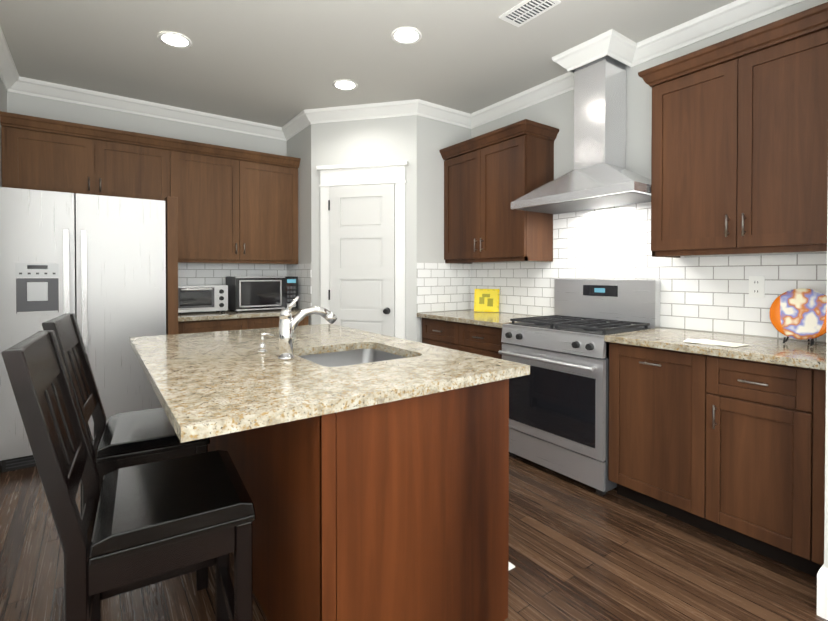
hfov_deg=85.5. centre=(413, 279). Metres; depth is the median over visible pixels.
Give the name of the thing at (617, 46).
crown molding
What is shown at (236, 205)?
upper cabinet
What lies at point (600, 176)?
range hood
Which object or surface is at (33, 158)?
upper cabinet
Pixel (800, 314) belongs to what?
decorative plate
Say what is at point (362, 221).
pantry door
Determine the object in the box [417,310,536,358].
base cabinet
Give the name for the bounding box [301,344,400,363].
sink
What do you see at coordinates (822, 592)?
baseboard
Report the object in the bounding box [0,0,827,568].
wall
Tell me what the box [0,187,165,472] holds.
fridge
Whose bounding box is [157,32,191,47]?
recessed light
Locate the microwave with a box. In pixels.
[226,276,297,311]
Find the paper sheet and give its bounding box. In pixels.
[683,338,748,346]
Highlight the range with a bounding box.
[498,279,659,495]
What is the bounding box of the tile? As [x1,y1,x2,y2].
[474,289,499,311]
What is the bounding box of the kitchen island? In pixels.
[208,376,519,620]
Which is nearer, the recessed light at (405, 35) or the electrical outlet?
the electrical outlet
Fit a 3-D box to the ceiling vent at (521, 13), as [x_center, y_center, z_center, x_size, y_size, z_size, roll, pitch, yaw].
[0.644,-1.511,2.511,0.170,0.014,0.300,0,1,-36]
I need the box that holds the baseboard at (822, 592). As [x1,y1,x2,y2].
[817,564,827,619]
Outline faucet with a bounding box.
[278,296,336,359]
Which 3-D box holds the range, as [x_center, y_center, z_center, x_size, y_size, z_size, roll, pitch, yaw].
[1.056,0.609,2.942,0.701,1.215,0.754,0,1,-36]
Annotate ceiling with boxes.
[0,0,735,126]
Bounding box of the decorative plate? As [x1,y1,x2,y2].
[770,288,826,345]
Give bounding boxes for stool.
[1,330,255,620]
[42,313,209,590]
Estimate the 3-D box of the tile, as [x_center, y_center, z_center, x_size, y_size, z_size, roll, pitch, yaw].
[0.647,0.187,3.986,0.140,0.206,0.211,0,1,-36]
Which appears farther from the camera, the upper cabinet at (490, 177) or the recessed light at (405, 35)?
the upper cabinet at (490, 177)
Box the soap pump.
[258,333,273,352]
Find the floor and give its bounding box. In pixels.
[0,452,827,620]
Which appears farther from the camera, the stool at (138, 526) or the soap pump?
the soap pump
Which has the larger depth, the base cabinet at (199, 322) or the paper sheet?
the base cabinet at (199, 322)
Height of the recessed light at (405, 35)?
0.009 m
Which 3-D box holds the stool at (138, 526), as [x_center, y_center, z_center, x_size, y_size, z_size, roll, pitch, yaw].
[-0.766,0.692,1.273,0.520,1.085,0.428,0,1,-31]
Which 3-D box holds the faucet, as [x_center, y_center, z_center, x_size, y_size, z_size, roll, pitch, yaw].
[-0.432,0.189,1.828,0.253,0.250,0.066,0,1,-36]
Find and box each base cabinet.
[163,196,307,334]
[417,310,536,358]
[604,328,825,576]
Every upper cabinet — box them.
[1,123,171,200]
[172,147,298,262]
[439,119,558,263]
[638,2,827,257]
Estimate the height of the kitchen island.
0.880 m
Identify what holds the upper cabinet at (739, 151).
attached to the wall
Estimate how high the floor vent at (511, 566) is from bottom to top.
0.007 m
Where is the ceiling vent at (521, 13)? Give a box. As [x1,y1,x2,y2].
[499,0,560,26]
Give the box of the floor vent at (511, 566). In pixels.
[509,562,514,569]
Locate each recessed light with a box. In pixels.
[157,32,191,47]
[332,79,357,90]
[391,27,421,43]
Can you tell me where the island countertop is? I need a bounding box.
[129,324,529,442]
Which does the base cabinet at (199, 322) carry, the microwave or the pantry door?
the microwave
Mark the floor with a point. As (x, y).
(579, 551)
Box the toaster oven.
[178,285,227,313]
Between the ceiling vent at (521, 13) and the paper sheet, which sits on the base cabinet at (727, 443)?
the paper sheet
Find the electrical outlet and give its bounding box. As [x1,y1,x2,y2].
[749,276,764,297]
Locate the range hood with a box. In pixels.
[511,55,650,214]
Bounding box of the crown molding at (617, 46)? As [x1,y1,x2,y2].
[0,0,803,140]
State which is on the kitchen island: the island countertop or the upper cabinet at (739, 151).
the island countertop
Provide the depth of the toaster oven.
3.85 m
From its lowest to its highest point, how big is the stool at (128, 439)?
1.085 m
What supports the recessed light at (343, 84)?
in the ceiling
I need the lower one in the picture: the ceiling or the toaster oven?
the toaster oven
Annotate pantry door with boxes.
[316,160,407,338]
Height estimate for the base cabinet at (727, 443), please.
0.914 m

